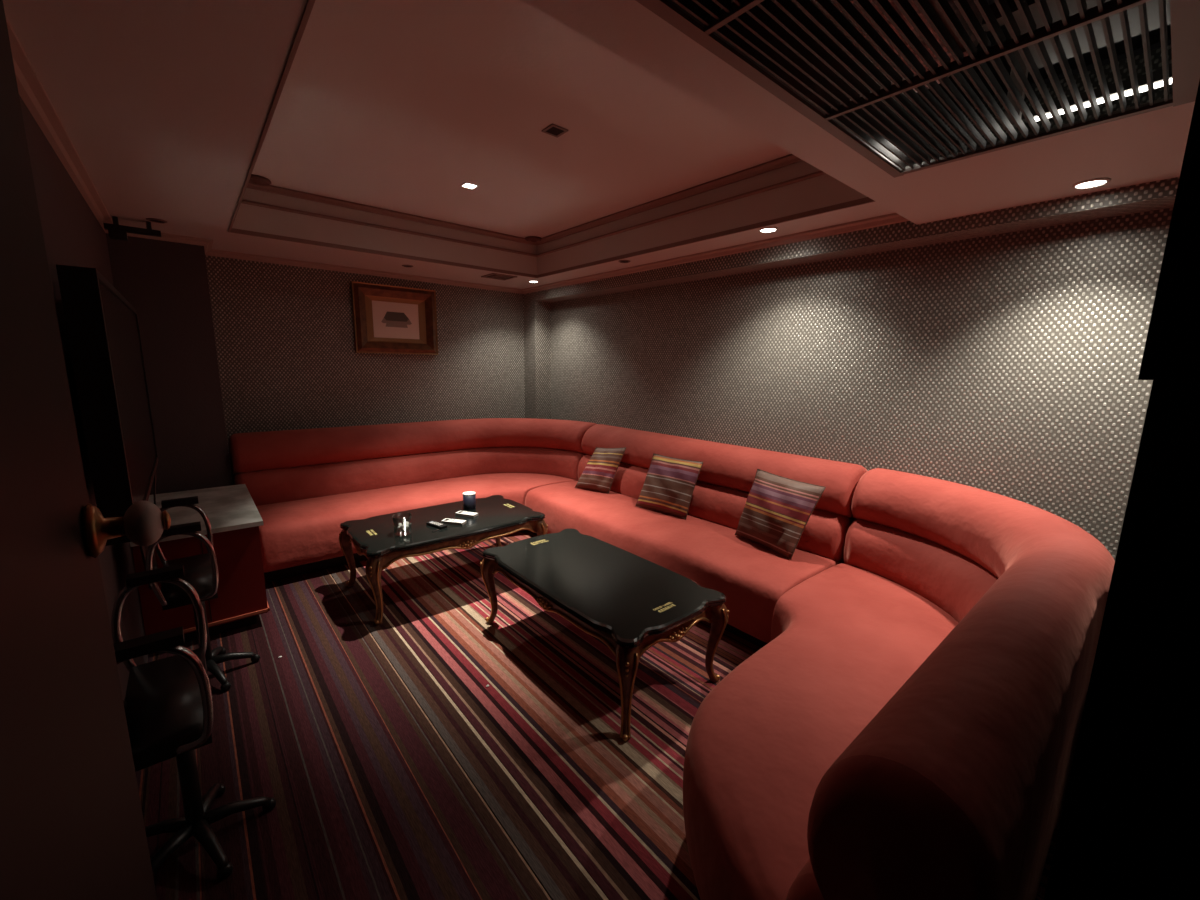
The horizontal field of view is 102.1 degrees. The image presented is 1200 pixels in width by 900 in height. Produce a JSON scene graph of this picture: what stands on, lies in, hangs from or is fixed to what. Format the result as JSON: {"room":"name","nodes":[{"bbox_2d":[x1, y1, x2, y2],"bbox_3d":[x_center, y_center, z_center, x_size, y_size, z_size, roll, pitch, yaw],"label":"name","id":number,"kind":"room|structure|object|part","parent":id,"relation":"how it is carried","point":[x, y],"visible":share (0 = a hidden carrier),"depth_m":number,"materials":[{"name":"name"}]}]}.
{"room":"karaoke room","nodes":[
{"label":"karaoke room","id":0,"kind":"room"},
{"bbox_2d":[19,95,147,699],"bbox_3d":[-1.481,-0.087,1.229,0.100,2.700,4.980,-7,13,-40],"label":"wall","id":1,"kind":"structure","parent":0,"point":[73,235],"depth_m":1.81,"materials":[{"name":"grey paper"}]},
{"bbox_2d":[56,264,157,545],"bbox_3d":[-1.804,-0.015,1.819,0.141,1.094,1.464,-7,13,-40],"label":"television","id":2,"kind":"object","parent":1,"relation":"attached to","point":[105,362],"visible":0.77,"depth_m":1.29,"materials":[{"name":"black plastic"}]},
{"bbox_2d":[106,233,231,494],"bbox_3d":[-3.059,-0.497,3.425,0.570,2.700,0.470,-7,13,-40],"label":"wall","id":3,"kind":"structure","parent":0,"point":[166,282],"depth_m":3.28,"materials":[{"name":"grey paper"}]},
{"bbox_2d":[5,14,908,293],"bbox_3d":[-0.835,-1.294,2.847,3.190,0.040,3.780,-7,13,-40],"label":"trim","id":4,"kind":"structure","parent":3,"relation":"attached to","point":[31,90],"depth_m":2.78,"materials":[{"name":"beige wood"}]},
{"bbox_2d":[205,255,524,484],"bbox_3d":[-1.806,-0.701,4.708,3.020,2.700,0.100,-7,13,-40],"label":"wall","id":5,"kind":"structure","parent":0,"point":[287,358],"depth_m":4.20,"materials":[{"name":"paper"}]},
{"bbox_2d":[351,281,437,354],"bbox_3d":[-1.866,-1.192,4.460,0.734,0.604,0.055,-7,13,-40],"label":"framed picture","id":6,"kind":"object","parent":5,"relation":"attached to","point":[387,319],"visible":1,"depth_m":4.45,"materials":[{"name":"brown wood"}]},
{"bbox_2d":[3,0,894,288],"bbox_3d":[-0.831,-1.516,2.808,3.190,0.410,3.780,-7,13,-40],"label":"ceiling","id":7,"kind":"structure","parent":0,"point":[165,105],"depth_m":2.20,"materials":[{"name":"grey paint"}]},
{"bbox_2d":[103,216,160,240],"bbox_3d":[-2.715,-1.278,2.820,0.240,0.120,0.060,-7,13,-40],"label":"ceiling fixture","id":8,"kind":"object","parent":7,"relation":"hanging from","point":[116,231],"visible":1,"depth_m":2.78,"materials":[{"name":"black plastic"}]},
{"bbox_2d":[146,218,167,222],"bbox_3d":[-2.578,-1.333,2.821,0.094,0.008,0.094,-7,13,-40],"label":"recessed light","id":9,"kind":"object","parent":7,"relation":"in","point":[155,220],"visible":1,"depth_m":2.81,"materials":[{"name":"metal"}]},
{"bbox_2d":[248,174,271,185],"bbox_3d":[-2.122,-1.658,2.991,0.160,0.032,0.160,-7,13,-40],"label":"rosette","id":10,"kind":"object","parent":7,"relation":"attached to","point":[254,179],"visible":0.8,"depth_m":2.98,"materials":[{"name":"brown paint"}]},
{"bbox_2d":[460,182,479,189],"bbox_3d":[-0.819,-1.660,3.045,0.092,0.006,0.092,-7,13,-40],"label":"recessed light","id":11,"kind":"object","parent":7,"relation":"in","point":[468,185],"visible":1,"depth_m":3.04,"materials":[{"name":"white plastic"}]},
{"bbox_2d":[481,273,516,279],"bbox_3d":[-0.927,-1.591,4.456,0.240,0.012,0.240,-7,13,-40],"label":"ceiling vent","id":12,"kind":"object","parent":7,"relation":"in","point":[497,276],"visible":1,"depth_m":4.43,"materials":[{"name":"brown"}]},
{"bbox_2d":[247,154,802,245],"bbox_3d":[-0.479,-1.560,2.583,2.270,0.034,3.000,-7,13,-40],"label":"trim","id":13,"kind":"structure","parent":7,"relation":"attached to","point":[789,159],"depth_m":3.34,"materials":[{"name":"brown wood"}]},
{"bbox_2d":[241,171,825,256],"bbox_3d":[-0.481,-1.458,2.600,2.270,0.024,3.000,-7,13,-40],"label":"trim","id":14,"kind":"structure","parent":7,"relation":"attached to","point":[818,173],"depth_m":3.33,"materials":[{"name":"brown"}]},
{"bbox_2d":[525,236,541,241],"bbox_3d":[-0.590,-1.864,4.308,0.160,0.032,0.160,-7,13,-40],"label":"rosette","id":15,"kind":"object","parent":7,"relation":"attached to","point":[529,238],"visible":1,"depth_m":4.27,"materials":[{"name":"brown paint"}]},
{"bbox_2d":[228,0,875,277],"bbox_3d":[-0.487,-1.279,2.636,2.290,0.026,3.010,-7,13,-40],"label":"trim","id":16,"kind":"structure","parent":7,"relation":"attached to","point":[310,3],"depth_m":2.89,"materials":[{"name":"brown"}]},
{"bbox_2d":[541,123,567,137],"bbox_3d":[-0.215,-1.522,2.311,0.092,0.006,0.092,-7,13,-40],"label":"recessed light","id":17,"kind":"object","parent":7,"relation":"in","point":[554,130],"visible":1,"depth_m":2.31,"materials":[{"name":"grey metal"}]},
{"bbox_2d":[618,260,630,262],"bbox_3d":[0.188,-1.447,3.723,0.094,0.008,0.094,-7,13,-40],"label":"recessed light","id":18,"kind":"object","parent":7,"relation":"in","point":[620,261],"visible":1,"depth_m":3.72,"materials":[{"name":"grey metal"}]},
{"bbox_2d":[759,227,777,232],"bbox_3d":[0.975,-1.274,2.806,0.108,0.008,0.108,-7,13,-40],"label":"recessed light","id":19,"kind":"object","parent":7,"relation":"in","point":[764,229],"visible":1,"depth_m":2.80,"materials":[{"name":"white plastic"}]},
{"bbox_2d":[1072,178,1110,188],"bbox_3d":[1.900,-1.030,1.876,0.108,0.008,0.108,-7,13,-40],"label":"recessed light","id":20,"kind":"object","parent":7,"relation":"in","point":[1090,183],"visible":1,"depth_m":1.87,"materials":[{"name":"white plastic"}]},
{"bbox_2d":[135,532,1059,899],"bbox_3d":[-0.379,1.048,2.736,3.700,0.020,5.500,-7,13,-40],"label":"floor","id":21,"kind":"structure","parent":0,"point":[387,758],"depth_m":1.89,"materials":[{"name":"carpet"}]},
{"bbox_2d":[111,564,275,879],"bbox_3d":[-1.239,0.771,1.452,0.375,0.940,0.548,-7,13,-40],"label":"swivel chair","id":22,"kind":"object","parent":21,"relation":"on","point":[168,703],"visible":0.73,"depth_m":1.42,"materials":[{"name":"black leather"}]},
{"bbox_3d":[-1.425,0.569,1.571,0.224,0.334,0.046,-7,13,-40],"label":"armrest","id":23,"kind":"part","parent":22,"relation":"part of","materials":[{"name":"silver metal"}]},
{"bbox_3d":[-1.354,1.178,1.505,0.194,0.074,0.042,0,10,-4],"label":"leg","id":24,"kind":"part","parent":22,"relation":"part of","materials":[{"name":"black plastic"}]},
{"bbox_3d":[-1.118,0.637,1.214,0.224,0.334,0.046,-7,13,-40],"label":"armrest","id":25,"kind":"part","parent":22,"relation":"part of","materials":[{"name":"silver metal"}]},
{"bbox_3d":[-1.267,0.741,1.422,0.180,0.070,0.440,-7,13,-40],"label":"seat","id":26,"kind":"part","parent":22,"relation":"part of","materials":[{"name":"black leather"}]},
{"bbox_3d":[-1.279,1.194,1.420,0.043,0.074,0.194,3,10,12],"label":"leg","id":27,"kind":"part","parent":22,"relation":"part of","materials":[{"name":"black plastic"}]},
{"bbox_3d":[-1.177,1.188,1.462,0.194,0.074,0.043,7,12,32],"label":"leg","id":28,"kind":"part","parent":22,"relation":"part of","materials":[{"name":"black plastic"}]},
{"bbox_3d":[-1.296,1.162,1.599,0.044,0.075,0.195,-3,11,-23],"label":"leg","id":29,"kind":"part","parent":22,"relation":"part of","materials":[{"name":"black plastic"}]},
{"bbox_3d":[-1.185,1.169,1.573,0.194,0.074,0.042,-7,13,-40],"label":"leg","id":30,"kind":"part","parent":22,"relation":"part of","materials":[{"name":"black plastic"}]},
{"bbox_2d":[130,484,269,642],"bbox_3d":[-2.405,0.650,2.951,0.532,0.625,1.050,-7,13,-40],"label":"base cabinet","id":31,"kind":"object","parent":21,"relation":"on","point":[235,520],"visible":0.6,"depth_m":2.65,"materials":[{"name":"red paint"}]},
{"bbox_3d":[-2.413,0.867,2.987,0.519,0.015,1.008,-7,13,-40],"label":"trim","id":32,"kind":"part","parent":31,"relation":"part of","materials":[{"name":"brown wood"}]},
{"bbox_2d":[140,496,259,690],"bbox_3d":[-1.854,0.621,2.253,0.375,0.940,0.548,-7,13,-40],"label":"swivel chair","id":33,"kind":"object","parent":21,"relation":"on","point":[200,571],"visible":0.73,"depth_m":2.17,"materials":[{"name":"black leather"}]},
{"bbox_3d":[-1.976,0.362,2.100,0.044,0.380,0.380,-7,13,-40],"label":"backrest","id":34,"kind":"part","parent":33,"relation":"part of","materials":[{"name":"black leather"}]},
{"bbox_3d":[-1.734,0.486,2.015,0.224,0.334,0.046,-7,13,-40],"label":"armrest","id":35,"kind":"part","parent":33,"relation":"part of","materials":[{"name":"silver metal"}]},
{"bbox_3d":[-2.040,0.419,2.372,0.224,0.334,0.046,-7,13,-40],"label":"armrest","id":36,"kind":"part","parent":33,"relation":"part of","materials":[{"name":"silver metal"}]},
{"bbox_3d":[-1.882,0.591,2.224,0.180,0.070,0.440,-7,13,-40],"label":"seat","id":37,"kind":"part","parent":33,"relation":"part of","materials":[{"name":"black leather"}]},
{"bbox_3d":[-1.793,1.038,2.263,0.194,0.074,0.043,7,12,32],"label":"leg","id":38,"kind":"part","parent":33,"relation":"part of","materials":[{"name":"black plastic"}]},
{"bbox_3d":[-1.912,1.012,2.400,0.044,0.075,0.195,-3,11,-23],"label":"leg","id":39,"kind":"part","parent":33,"relation":"part of","materials":[{"name":"black plastic"}]},
{"bbox_3d":[-1.801,1.018,2.374,0.194,0.074,0.042,-7,13,-40],"label":"leg","id":40,"kind":"part","parent":33,"relation":"part of","materials":[{"name":"black plastic"}]},
{"bbox_2d":[229,418,596,582],"bbox_3d":[-1.398,0.265,4.288,2.886,0.954,1.139,-7,13,-40],"label":"sofa","id":41,"kind":"object","parent":21,"relation":"on","point":[302,484],"visible":0.75,"depth_m":3.98,"materials":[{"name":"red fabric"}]},
{"bbox_3d":[-1.499,0.198,4.419,2.932,0.332,0.814,-3,11,-23],"label":"backrest","id":42,"kind":"part","parent":41,"relation":"part of","materials":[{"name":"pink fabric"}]},
{"bbox_3d":[-1.494,0.178,4.492,3.074,0.855,0.898,-3,11,-23],"label":"backrest","id":43,"kind":"part","parent":41,"relation":"part of","materials":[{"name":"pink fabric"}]},
{"bbox_3d":[-1.398,0.496,4.111,2.495,0.340,0.806,-7,13,-40],"label":"seat","id":44,"kind":"part","parent":41,"relation":"part of","materials":[{"name":"pink fabric"}]},
{"bbox_2d":[339,495,547,625],"bbox_3d":[-1.055,0.688,3.365,1.219,0.451,0.729,-7,13,-40],"label":"coffee table","id":45,"kind":"object","parent":21,"relation":"on","point":[374,537],"visible":0.88,"depth_m":3.15,"materials":[{"name":"black paint"}]},
{"bbox_3d":[-1.678,0.716,3.247,0.090,0.416,0.090,-7,13,-40],"label":"leg","id":46,"kind":"part","parent":45,"relation":"part of","materials":[{"name":"brown wood"}]},
{"bbox_3d":[-1.479,0.623,2.989,0.027,0.066,0.563,-7,13,-40],"label":"gilt moulding","id":47,"kind":"part","parent":45,"relation":"part of","materials":[{"name":"brown wood"}]},
{"bbox_3d":[-1.280,0.804,2.783,0.090,0.416,0.090,-7,13,-40],"label":"leg","id":48,"kind":"part","parent":45,"relation":"part of","materials":[{"name":"brown wood"}]},
{"bbox_2d":[392,512,411,535],"bbox_3d":[-1.226,0.461,3.009,0.116,0.115,0.116,-7,13,-40],"label":"glass tumbler","id":49,"kind":"object","parent":45,"relation":"on","point":[408,520],"visible":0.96,"depth_m":2.98,"materials":[{"name":"clear glass"}]},
{"bbox_2d":[399,522,405,530],"bbox_3d":[-1.221,0.478,3.014,0.077,0.051,0.070,-7,13,-40],"label":"paper scraps","id":50,"kind":"object","parent":49,"relation":"in","point":[401,527],"visible":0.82,"depth_m":2.99,"materials":[{"name":"white paper"}]},
{"bbox_2d":[426,521,446,528],"bbox_3d":[-1.062,0.487,3.154,0.150,0.018,0.048,8,12,34],"label":"remote control","id":51,"kind":"object","parent":45,"relation":"on","point":[438,525],"visible":1,"depth_m":3.14,"materials":[{"name":"black plastic"}]},
{"bbox_2d":[441,518,466,524],"bbox_3d":[-0.971,0.476,3.224,0.155,0.018,0.056,3,10,14],"label":"remote control","id":52,"kind":"object","parent":45,"relation":"on","point":[446,520],"visible":0.99,"depth_m":3.21,"materials":[{"name":"white plastic"}]},
{"bbox_3d":[-0.852,0.611,3.110,1.055,0.066,0.026,-7,13,-40],"label":"gilt moulding","id":53,"kind":"part","parent":45,"relation":"part of","materials":[{"name":"brown metal"}]},
{"bbox_2d":[455,511,477,517],"bbox_3d":[-0.932,0.447,3.392,0.150,0.018,0.058,4,11,20],"label":"remote control","id":54,"kind":"object","parent":45,"relation":"on","point":[459,513],"visible":1,"depth_m":3.38,"materials":[{"name":"white plastic"}]},
{"bbox_2d":[462,491,475,509],"bbox_3d":[-0.954,0.370,3.539,0.094,0.119,0.094,-7,13,-40],"label":"cup","id":55,"kind":"object","parent":45,"relation":"on","point":[469,497],"visible":1,"depth_m":3.51,"materials":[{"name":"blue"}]},
{"bbox_3d":[-0.953,0.319,3.530,0.094,0.015,0.094,-7,13,-40],"label":"lid","id":56,"kind":"part","parent":55,"relation":"part of","materials":[{"name":"white plastic"}]},
{"bbox_3d":[-0.831,0.606,3.953,0.090,0.416,0.090,-7,13,-40],"label":"leg","id":57,"kind":"part","parent":45,"relation":"part of","materials":[{"name":"brown wood"}]},
{"bbox_3d":[-0.433,0.694,3.489,0.090,0.416,0.090,-7,13,-40],"label":"leg","id":58,"kind":"part","parent":45,"relation":"part of","materials":[{"name":"brown wood"}]},
{"bbox_2d":[480,528,729,741],"bbox_3d":[-0.043,0.845,2.560,0.689,0.451,1.259,-7,13,-40],"label":"coffee table","id":59,"kind":"object","parent":21,"relation":"on","point":[632,603],"visible":1,"depth_m":2.30,"materials":[{"name":"black paint"}]},
{"bbox_3d":[-0.633,0.809,2.810,0.090,0.416,0.090,-7,13,-40],"label":"leg","id":60,"kind":"part","parent":59,"relation":"part of","materials":[{"name":"brown wood"}]},
{"bbox_3d":[-0.264,0.753,2.353,0.026,0.066,1.095,-7,13,-40],"label":"gilt moulding","id":61,"kind":"part","parent":59,"relation":"part of","materials":[{"name":"brown"}]},
{"bbox_3d":[0.107,0.972,1.948,0.090,0.416,0.090,-7,13,-40],"label":"leg","id":62,"kind":"part","parent":59,"relation":"part of","materials":[{"name":"brown wood"}]},
{"bbox_3d":[0.332,0.806,2.105,0.523,0.066,0.027,-7,13,-40],"label":"gilt moulding","id":63,"kind":"part","parent":59,"relation":"part of","materials":[{"name":"brown metal"}]},
{"bbox_3d":[0.548,0.915,2.316,0.090,0.416,0.090,-7,13,-40],"label":"leg","id":64,"kind":"part","parent":59,"relation":"part of","materials":[{"name":"brown wood"}]},
{"bbox_2d":[525,424,866,646],"bbox_3d":[0.473,0.424,3.549,1.004,0.954,2.410,-7,13,-40],"label":"sofa","id":65,"kind":"object","parent":21,"relation":"on","point":[703,547],"visible":0.6,"depth_m":3.12,"materials":[{"name":"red fabric"}]},
{"bbox_2d":[574,447,625,492],"bbox_3d":[0.005,0.150,4.084,0.443,0.389,0.201,8,12,37],"label":"striped cushion","id":66,"kind":"object","parent":65,"relation":"on","point":[599,473],"visible":1,"depth_m":4.01,"materials":[{"name":"multicoloured fabric"}]},
{"bbox_2d":[635,453,702,518],"bbox_3d":[0.502,0.252,3.521,0.222,0.399,0.474,-7,13,-40],"label":"striped cushion","id":67,"kind":"object","parent":65,"relation":"on","point":[668,487],"visible":1,"depth_m":3.44,"materials":[{"name":"multicoloured fabric"}]},
{"bbox_3d":[0.342,0.635,3.476,0.673,0.340,2.410,-7,13,-40],"label":"seat","id":68,"kind":"part","parent":65,"relation":"part of","materials":[{"name":"pink fabric"}]},
{"bbox_3d":[0.664,0.358,3.700,0.300,0.332,2.410,-7,13,-40],"label":"backrest","id":69,"kind":"part","parent":65,"relation":"part of","materials":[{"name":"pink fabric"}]},
{"bbox_3d":[0.720,0.344,3.745,0.362,0.855,2.410,-7,13,-40],"label":"backrest","id":70,"kind":"part","parent":65,"relation":"part of","materials":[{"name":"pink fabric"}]},
{"bbox_2d":[735,469,825,559],"bbox_3d":[1.039,0.366,2.861,0.228,0.419,0.496,-5,11,-30],"label":"striped cushion","id":71,"kind":"object","parent":65,"relation":"on","point":[776,513],"visible":1,"depth_m":2.78,"materials":[{"name":"multicoloured fabric"}]},
{"bbox_2d":[683,468,1114,899],"bbox_3d":[1.065,0.742,1.790,2.402,0.954,1.065,-7,13,-40],"label":"curved sofa section","id":72,"kind":"object","parent":21,"relation":"on","point":[907,724],"visible":0.97,"depth_m":1.19,"materials":[{"name":"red fabric"}]},
{"bbox_3d":[0.882,0.935,1.812,0.799,0.337,2.076,11,14,44],"label":"seat","id":73,"kind":"part","parent":72,"relation":"part of","materials":[{"name":"pink fabric"}]},
{"bbox_3d":[1.207,0.723,1.667,0.753,0.332,2.460,6,11,29],"label":"backrest","id":74,"kind":"part","parent":72,"relation":"part of","materials":[{"name":"pink fabric"}]},
{"bbox_2d":[523,44,1179,559],"bbox_3d":[0.829,-0.485,3.716,0.300,2.700,4.850,-7,13,-40],"label":"wall","id":75,"kind":"structure","parent":0,"point":[1001,351],"depth_m":2.66,"materials":[{"name":"paper"}]},
{"bbox_2d":[521,0,1194,224],"bbox_3d":[0.733,-1.189,0.984,3.190,0.575,1.070,-7,13,-40],"label":"ceiling","id":76,"kind":"structure","parent":75,"relation":"attached to","point":[1149,146],"depth_m":1.57,"materials":[{"name":"grey paint"}]},
{"bbox_2d":[811,0,988,93],"bbox_3d":[0.796,-1.228,1.290,0.614,0.290,0.307,-7,13,-40],"label":"flexible duct","id":77,"kind":"object","parent":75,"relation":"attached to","point":[972,4],"visible":0.12,"depth_m":1.30,"materials":[{"name":"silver metal"}]},
{"bbox_2d":[635,0,1199,177],"bbox_3d":[0.682,-0.910,0.986,1.760,0.044,0.750,-7,13,-40],"label":"air vent","id":78,"kind":"object","parent":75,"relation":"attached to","point":[744,24],"visible":1,"depth_m":1.16,"materials":[{"name":"grey metal"}]},
{"bbox_3d":[0.231,-0.850,0.630,0.538,0.022,0.636,-7,13,-40],"label":"slat panel","id":79,"kind":"part","parent":78,"relation":"part of","materials":[{"name":"grey metal"}]},
{"bbox_3d":[0.657,-0.905,0.986,0.544,0.022,0.636,-7,13,-40],"label":"slat panel","id":80,"kind":"part","parent":78,"relation":"part of","materials":[{"name":"grey metal"}]},
{"bbox_3d":[0.444,-0.898,0.804,1.098,0.012,0.016,-7,13,-40],"label":"cross rail","id":81,"kind":"part","parent":78,"relation":"part of","materials":[{"name":"grey metal"}]},
{"bbox_3d":[1.098,-0.963,1.353,0.578,0.022,0.636,-7,13,-40],"label":"slat panel","id":82,"kind":"part","parent":78,"relation":"part of","materials":[{"name":"grey metal"}]},
{"bbox_2d":[1169,66,1171,83],"bbox_3d":[1.691,-1.104,1.436,0.035,0.047,0.010,-7,13,-40],"label":"lamp","id":83,"kind":"object","parent":78,"relation":"in","point":[1170,68],"depth_m":1.43,"materials":[{"name":"grey metal"}]},
{"bbox_2d":[995,118,1002,128],"bbox_3d":[1.433,-1.164,1.736,0.035,0.041,0.025,-7,13,-40],"label":"lamp","id":84,"kind":"object","parent":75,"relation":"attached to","point":[996,119],"depth_m":1.73,"materials":[{"name":"grey metal"}]},
{"bbox_2d":[1029,107,1039,120],"bbox_3d":[1.495,-1.146,1.664,0.035,0.048,0.032,-7,13,-40],"label":"lamp","id":85,"kind":"object","parent":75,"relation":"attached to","point":[1032,110],"depth_m":1.66,"materials":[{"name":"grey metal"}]},
{"bbox_2d":[917,0,1170,113],"bbox_3d":[0.995,-1.228,1.188,2.520,0.560,1.050,-7,13,-40],"label":"trim","id":86,"kind":"structure","parent":75,"relation":"attached to","point":[1154,35],"depth_m":1.94,"materials":[{"name":"black metal"}]},
{"bbox_2d":[1041,104,1051,117],"bbox_3d":[1.515,-1.142,1.641,0.035,0.049,0.031,-7,13,-40],"label":"lamp","id":87,"kind":"object","parent":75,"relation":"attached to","point":[1044,106],"depth_m":1.63,"materials":[{"name":"grey metal"}]},
{"bbox_2d":[1054,100,1064,114],"bbox_3d":[1.536,-1.137,1.617,0.035,0.048,0.031,-7,13,-40],"label":"lamp","id":88,"kind":"object","parent":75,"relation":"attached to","point":[1057,103],"depth_m":1.61,"materials":[{"name":"grey metal"}]},
{"bbox_2d":[1066,96,1076,110],"bbox_3d":[1.554,-1.133,1.596,0.035,0.049,0.030,-7,13,-40],"label":"lamp","id":89,"kind":"object","parent":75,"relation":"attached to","point":[1070,99],"depth_m":1.58,"materials":[{"name":"grey metal"}]},
{"bbox_2d":[982,0,1170,129],"bbox_3d":[1.286,-1.201,1.291,0.530,0.360,0.380,-7,13,-40],"label":"box","id":90,"kind":"object","parent":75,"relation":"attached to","point":[1152,6],"visible":0.35,"depth_m":1.30,"materials":[{"name":"grey metal"}]},
{"bbox_2d":[1080,92,1090,107],"bbox_3d":[1.576,-1.129,1.571,0.035,0.048,0.029,-7,13,-40],"label":"lamp","id":91,"kind":"object","parent":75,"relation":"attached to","point":[1084,97],"depth_m":1.56,"materials":[{"name":"grey metal"}]},
{"bbox_2d":[1093,88,1103,103],"bbox_3d":[1.595,-1.125,1.549,0.035,0.049,0.029,-7,13,-40],"label":"lamp","id":92,"kind":"object","parent":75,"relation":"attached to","point":[1098,94],"depth_m":1.54,"materials":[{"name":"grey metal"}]},
{"bbox_2d":[1107,83,1118,100],"bbox_3d":[1.615,-1.120,1.525,0.035,0.049,0.030,-7,13,-40],"label":"lamp","id":93,"kind":"object","parent":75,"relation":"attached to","point":[1112,87],"depth_m":1.51,"materials":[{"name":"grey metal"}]},
{"bbox_2d":[1122,79,1132,96],"bbox_3d":[1.635,-1.116,1.501,0.035,0.049,0.027,-7,13,-40],"label":"lamp","id":94,"kind":"object","parent":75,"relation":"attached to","point":[1127,86],"depth_m":1.49,"materials":[{"name":"grey metal"}]},
{"bbox_2d":[1137,74,1147,92],"bbox_3d":[1.655,-1.111,1.478,0.035,0.049,0.027,-7,13,-40],"label":"lamp","id":95,"kind":"object","parent":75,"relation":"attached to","point":[1142,80],"depth_m":1.47,"materials":[{"name":"grey metal"}]},
{"bbox_2d":[1153,69,1162,88],"bbox_3d":[1.675,-1.107,1.455,0.035,0.049,0.024,-7,13,-40],"label":"lamp","id":96,"kind":"object","parent":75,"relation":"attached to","point":[1157,80],"depth_m":1.44,"materials":[{"name":"grey metal"}]},
{"bbox_3d":[1.110,0.017,0.876,3.390,2.700,0.120,-7,13,-40],"label":"wall","id":97,"kind":"structure","parent":0,"visible":0},
{"bbox_2d":[0,0,170,899],"bbox_3d":[-0.322,0.402,0.315,0.110,2.070,0.775,-7,13,-40],"label":"door","id":98,"kind":"structure","parent":97,"relation":"in","point":[72,827],"depth_m":0.40,"materials":[{"name":"black wood"}]},
{"bbox_3d":[-0.539,0.086,0.532,0.034,0.060,0.060,-7,13,-40],"label":"knob","id":99,"kind":"part","parent":98,"relation":"part of","materials":[{"name":"brown"}]},
{"bbox_2d":[1044,160,1199,899],"bbox_3d":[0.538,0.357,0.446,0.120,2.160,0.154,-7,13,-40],"label":"door","id":100,"kind":"structure","parent":97,"relation":"in","point":[1129,827],"depth_m":0.41,"materials":[{"name":"black wood"}]},
{"bbox_2d":[1138,80,1199,379],"bbox_3d":[0.551,-0.255,0.449,0.255,0.375,0.008,-7,13,-40],"label":"trim","id":101,"kind":"structure","parent":97,"relation":"attached to","point":[1191,158],"depth_m":0.38,"materials":[{"name":"black wood"}]}
]}

